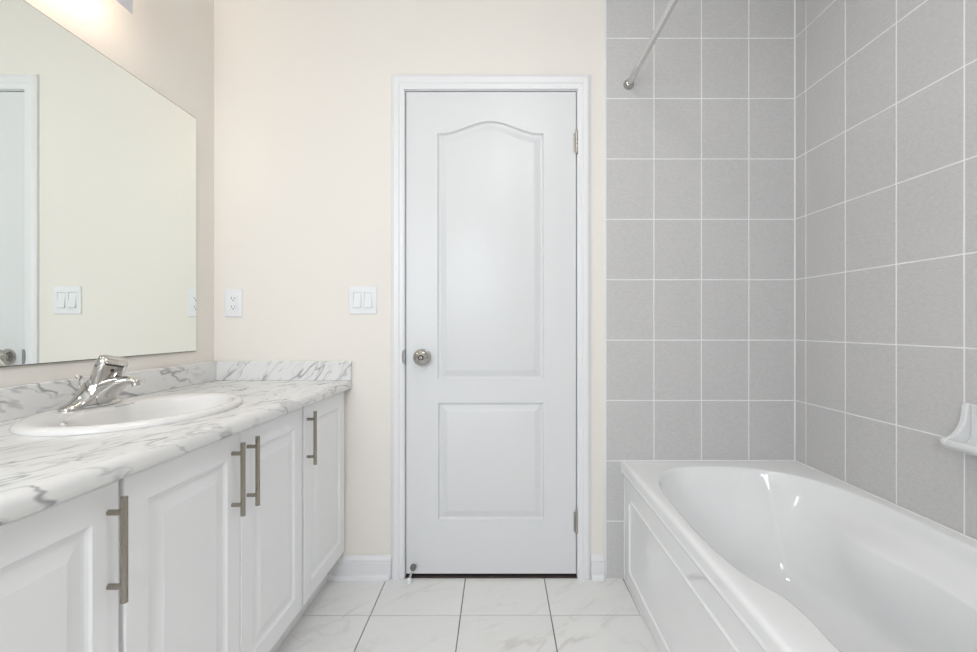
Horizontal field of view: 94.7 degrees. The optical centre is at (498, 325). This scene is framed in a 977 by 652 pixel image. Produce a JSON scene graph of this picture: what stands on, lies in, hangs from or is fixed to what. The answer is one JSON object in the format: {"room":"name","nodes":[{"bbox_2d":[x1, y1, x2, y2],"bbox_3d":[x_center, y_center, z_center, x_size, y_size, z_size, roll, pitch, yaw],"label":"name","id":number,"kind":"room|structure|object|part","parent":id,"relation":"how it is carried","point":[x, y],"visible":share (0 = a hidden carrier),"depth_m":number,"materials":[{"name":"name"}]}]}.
{"room":"bathroom","nodes":[
{"label":"bathroom","id":0,"kind":"room"},
{"bbox_2d":[0,0,213,386],"bbox_3d":[-1.263,-0.172,0.425,0.120,2.470,3.550,0,0,0],"label":"wall","id":1,"kind":"structure","parent":0,"point":[168,45],"depth_m":1.65,"materials":[{"name":"white paint"}]},
{"bbox_2d":[0,0,195,366],"bbox_3d":[-1.199,-0.361,1.161,0.007,0.921,1.237,0,0,0],"label":"wall mirror","id":2,"kind":"object","parent":1,"relation":"attached to","point":[98,166],"visible":1,"depth_m":1.30,"materials":[{"name":"grey mirror"}]},
{"bbox_2d":[0,361,215,421],"bbox_3d":[-1.192,0.188,1.162,0.020,0.082,1.474,0,0,0],"label":"backsplash","id":3,"kind":"structure","parent":1,"relation":"attached to","point":[24,400],"depth_m":1.24,"materials":[{"name":"white stone"}]},
{"bbox_2d":[116,0,132,13],"bbox_3d":[-1.157,-1.025,1.146,0.091,0.154,0.442,0,0,0],"label":"vanity light","id":4,"kind":"object","parent":1,"relation":"attached to","point":[128,4],"visible":1,"depth_m":1.35,"materials":[{"name":"white"}]},
{"bbox_2d":[276,578,657,651],"bbox_3d":[0.030,1.113,0.400,2.900,0.100,3.600,0,0,0],"label":"floor","id":5,"kind":"structure","parent":0,"point":[424,614],"depth_m":1.64,"materials":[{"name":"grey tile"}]},
{"bbox_2d":[0,480,127,651],"bbox_3d":[-0.916,0.665,0.622,0.549,0.796,0.362,0,0,0],"label":"vanity cabinet","id":6,"kind":"object","parent":5,"relation":"on","point":[60,586],"visible":0.96,"depth_m":0.70,"materials":[{"name":"white wood"}]},
{"bbox_3d":[-0.659,0.386,0.777,0.035,0.182,0.011,0,0,0],"label":"handle","id":7,"kind":"part","parent":6,"relation":"part of","materials":[{"name":"silver metal"}]},
{"bbox_2d":[119,408,301,651],"bbox_3d":[-0.906,0.665,1.156,0.551,0.796,0.702,0,0,0],"label":"vanity cabinet","id":8,"kind":"object","parent":5,"relation":"on","point":[215,529],"visible":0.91,"depth_m":1.08,"materials":[{"name":"white wood"}]},
{"bbox_2d":[0,361,351,525],"bbox_3d":[-0.910,0.206,1.162,0.583,0.119,1.474,0,0,0],"label":"countertop","id":9,"kind":"structure","parent":8,"relation":"on","point":[37,473],"depth_m":1.06,"materials":[{"name":"white stone"}]},
{"bbox_2d":[57,355,144,411],"bbox_3d":[-1.038,0.144,1.205,0.168,0.137,0.172,0,0,0],"label":"faucet","id":10,"kind":"object","parent":9,"relation":"on","point":[106,381],"visible":1,"depth_m":1.18,"materials":[{"name":"silver metal"}]},
{"bbox_3d":[-1.113,0.169,1.193,0.015,0.078,0.015,0,0,0],"label":"lift rod","id":11,"kind":"part","parent":10,"relation":"part of","materials":[{"name":"silver metal"}]},
{"bbox_3d":[-1.044,0.123,1.202,0.091,0.094,0.066,0,0,0],"label":"lever","id":12,"kind":"part","parent":10,"relation":"part of","materials":[{"name":"silver metal"}]},
{"bbox_3d":[-1.022,0.171,1.205,0.135,0.077,0.062,0,0,0],"label":"spout","id":13,"kind":"part","parent":10,"relation":"part of","materials":[{"name":"silver metal"}]},
{"bbox_2d":[9,392,242,435],"bbox_3d":[-0.942,0.289,1.196,0.424,0.153,0.538,0,0,0],"label":"sink","id":14,"kind":"object","parent":9,"relation":"in","point":[138,412],"visible":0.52,"depth_m":1.16,"materials":[{"name":"white ceramic"}]},
{"bbox_3d":[-0.676,0.607,0.983,0.015,0.669,0.346,0,0,1],"label":"door","id":15,"kind":"part","parent":8,"relation":"part of","materials":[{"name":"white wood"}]},
{"bbox_3d":[-0.650,0.382,1.122,0.035,0.182,0.011,0,0,0],"label":"handle","id":16,"kind":"part","parent":8,"relation":"part of","materials":[{"name":"silver metal"}]},
{"bbox_3d":[-0.648,0.382,1.187,0.035,0.182,0.011,0,0,0],"label":"handle","id":17,"kind":"part","parent":8,"relation":"part of","materials":[{"name":"silver metal"}]},
{"bbox_3d":[-0.667,0.607,1.329,0.015,0.669,0.342,0,0,1],"label":"door","id":18,"kind":"part","parent":8,"relation":"part of","materials":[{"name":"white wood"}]},
{"bbox_2d":[282,392,343,642],"bbox_3d":[-0.892,0.665,1.702,0.541,0.796,0.385,0,0,0],"label":"vanity cabinet","id":19,"kind":"object","parent":5,"relation":"on","point":[323,420],"visible":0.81,"depth_m":1.66,"materials":[{"name":"white wood"}]},
{"bbox_3d":[-0.639,0.382,1.536,0.035,0.182,0.011,0,0,0],"label":"handle","id":20,"kind":"part","parent":19,"relation":"part of","materials":[{"name":"silver metal"}]},
{"bbox_3d":[-0.658,0.607,1.698,0.015,0.669,0.367,0,0,1],"label":"door","id":21,"kind":"part","parent":19,"relation":"part of","materials":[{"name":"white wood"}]},
{"bbox_2d":[405,574,576,577],"bbox_3d":[-0.034,1.060,1.956,0.725,0.006,0.119,0,0,0],"label":"threshold","id":22,"kind":"object","parent":5,"relation":"on","point":[407,575],"visible":0.36,"depth_m":1.90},
{"bbox_2d":[621,460,976,651],"bbox_3d":[0.885,0.812,1.131,0.779,0.501,1.521,0,0,0],"label":"bathtub","id":23,"kind":"object","parent":5,"relation":"on","point":[720,555],"visible":1,"depth_m":1.41,"materials":[{"name":"white plastic"}]},
{"bbox_2d":[214,0,793,578],"bbox_3d":[0.139,-0.172,1.956,2.683,2.470,0.128,0,0,0],"label":"wall","id":24,"kind":"structure","parent":0,"point":[700,149],"depth_m":1.90,"materials":[{"name":"white paint"}]},
{"bbox_2d":[225,289,242,316],"bbox_3d":[-1.118,-0.097,1.896,0.072,0.117,0.008,0,0,0],"label":"power outlet","id":25,"kind":"object","parent":24,"relation":"attached to","point":[233,297],"visible":1,"depth_m":1.89,"materials":[{"name":"white plastic"}]},
{"bbox_2d":[229,295,236,310],"bbox_3d":[-1.118,-0.097,1.896,0.032,0.066,0.006,0,0,0],"label":"receptacle","id":26,"kind":"object","parent":25,"relation":"attached to","point":[232,298],"depth_m":1.89,"materials":[{"name":"white plastic"}]},
{"bbox_2d":[216,361,351,380],"bbox_3d":[-0.901,0.188,1.889,0.562,0.082,0.020,0,0,0],"label":"backsplash","id":27,"kind":"structure","parent":24,"relation":"attached to","point":[225,370],"depth_m":1.88,"materials":[{"name":"white stone"}]},
{"bbox_2d":[327,555,390,580],"bbox_3d":[-0.595,1.014,1.887,0.281,0.098,0.026,0,0,0],"label":"baseboard","id":28,"kind":"structure","parent":24,"relation":"attached to","point":[347,567],"depth_m":1.89,"materials":[{"name":"white paint"}]},
{"bbox_3d":[-0.598,1.052,1.881,0.275,0.021,0.012,0,0,0],"label":"shoe moulding","id":29,"kind":"part","parent":28,"relation":"part of","materials":[{"name":"white paint"}]},
{"bbox_2d":[349,286,376,313],"bbox_3d":[-0.574,-0.109,1.894,0.117,0.117,0.011,0,0,0],"label":"light switch","id":30,"kind":"object","parent":24,"relation":"attached to","point":[362,299],"visible":1,"depth_m":1.89,"materials":[{"name":"white plastic"}]},
{"bbox_2d":[391,74,590,579],"bbox_3d":[-0.034,0.003,1.951,0.837,2.121,0.138,0,0,0],"label":"door frame","id":31,"kind":"structure","parent":24,"relation":"attached to","point":[401,84],"depth_m":1.89,"materials":[{"name":"white paint"}]},
{"bbox_3d":[-0.401,0.129,1.891,0.014,0.062,0.010,0,0,0],"label":"strike plate","id":32,"kind":"part","parent":31,"relation":"part of","materials":[{"name":"silver metal"}]},
{"bbox_2d":[406,92,577,573],"bbox_3d":[-0.029,0.029,1.887,0.725,2.035,0.100,0,0,0],"label":"door","id":33,"kind":"structure","parent":24,"relation":"in","point":[491,176],"depth_m":1.90,"materials":[{"name":"white paint"}]},
{"bbox_2d":[407,564,415,583],"bbox_3d":[-0.363,1.026,1.864,0.039,0.074,0.023,0,0,0],"label":"door stop","id":34,"kind":"object","parent":33,"relation":"attached to","point":[413,566],"visible":1,"depth_m":1.86,"materials":[{"name":"white plastic"}]},
{"bbox_3d":[-0.320,0.130,1.871,0.069,0.069,0.062,0,0,0],"label":"knob","id":35,"kind":"part","parent":33,"relation":"part of","materials":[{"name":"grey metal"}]},
{"bbox_2d":[591,555,603,580],"bbox_3d":[0.414,1.014,1.887,0.054,0.098,0.026,0,0,0],"label":"baseboard","id":36,"kind":"structure","parent":24,"relation":"attached to","point":[597,561],"depth_m":1.89,"materials":[{"name":"white paint"}]},
{"bbox_3d":[0.413,1.052,1.881,0.052,0.021,0.012,0,0,0],"label":"shoe moulding","id":37,"kind":"part","parent":36,"relation":"part of","materials":[{"name":"white paint"}]},
{"bbox_2d":[604,0,605,578],"bbox_3d":[0.446,-0.172,1.895,0.008,2.470,0.009,0,0,0],"label":"trim","id":38,"kind":"structure","parent":24,"relation":"attached to","point":[604,0],"depth_m":1.89,"materials":[{"name":"white"}]},
{"bbox_2d":[623,0,677,89],"bbox_3d":[0.898,-1.014,1.135,0.752,0.044,1.514,0,0,0],"label":"shower rod","id":39,"kind":"object","parent":24,"relation":"attached to","point":[628,84],"visible":1,"depth_m":1.60,"materials":[{"name":"silver metal"}]},
{"bbox_2d":[794,0,795,459],"bbox_3d":[1.242,-0.172,1.889,0.006,2.470,0.006,0,0,0],"label":"caulk line","id":40,"kind":"structure","parent":24,"relation":"attached to","point":[794,0],"depth_m":1.89,"materials":[{"name":"white"}]},
{"bbox_2d":[796,0,976,539],"bbox_3d":[1.345,-0.172,0.275,0.140,2.470,3.253,0,0,-1],"label":"wall","id":41,"kind":"structure","parent":0,"point":[886,90],"depth_m":1.46,"materials":[{"name":"grey tile"}]},
{"bbox_2d":[940,402,976,456],"bbox_3d":[1.221,0.272,1.129,0.079,0.136,0.157,0,0,0],"label":"soap dish","id":42,"kind":"object","parent":41,"relation":"attached to","point":[963,439],"visible":1,"depth_m":1.19,"materials":[{"name":"white ceramic"}]}
]}

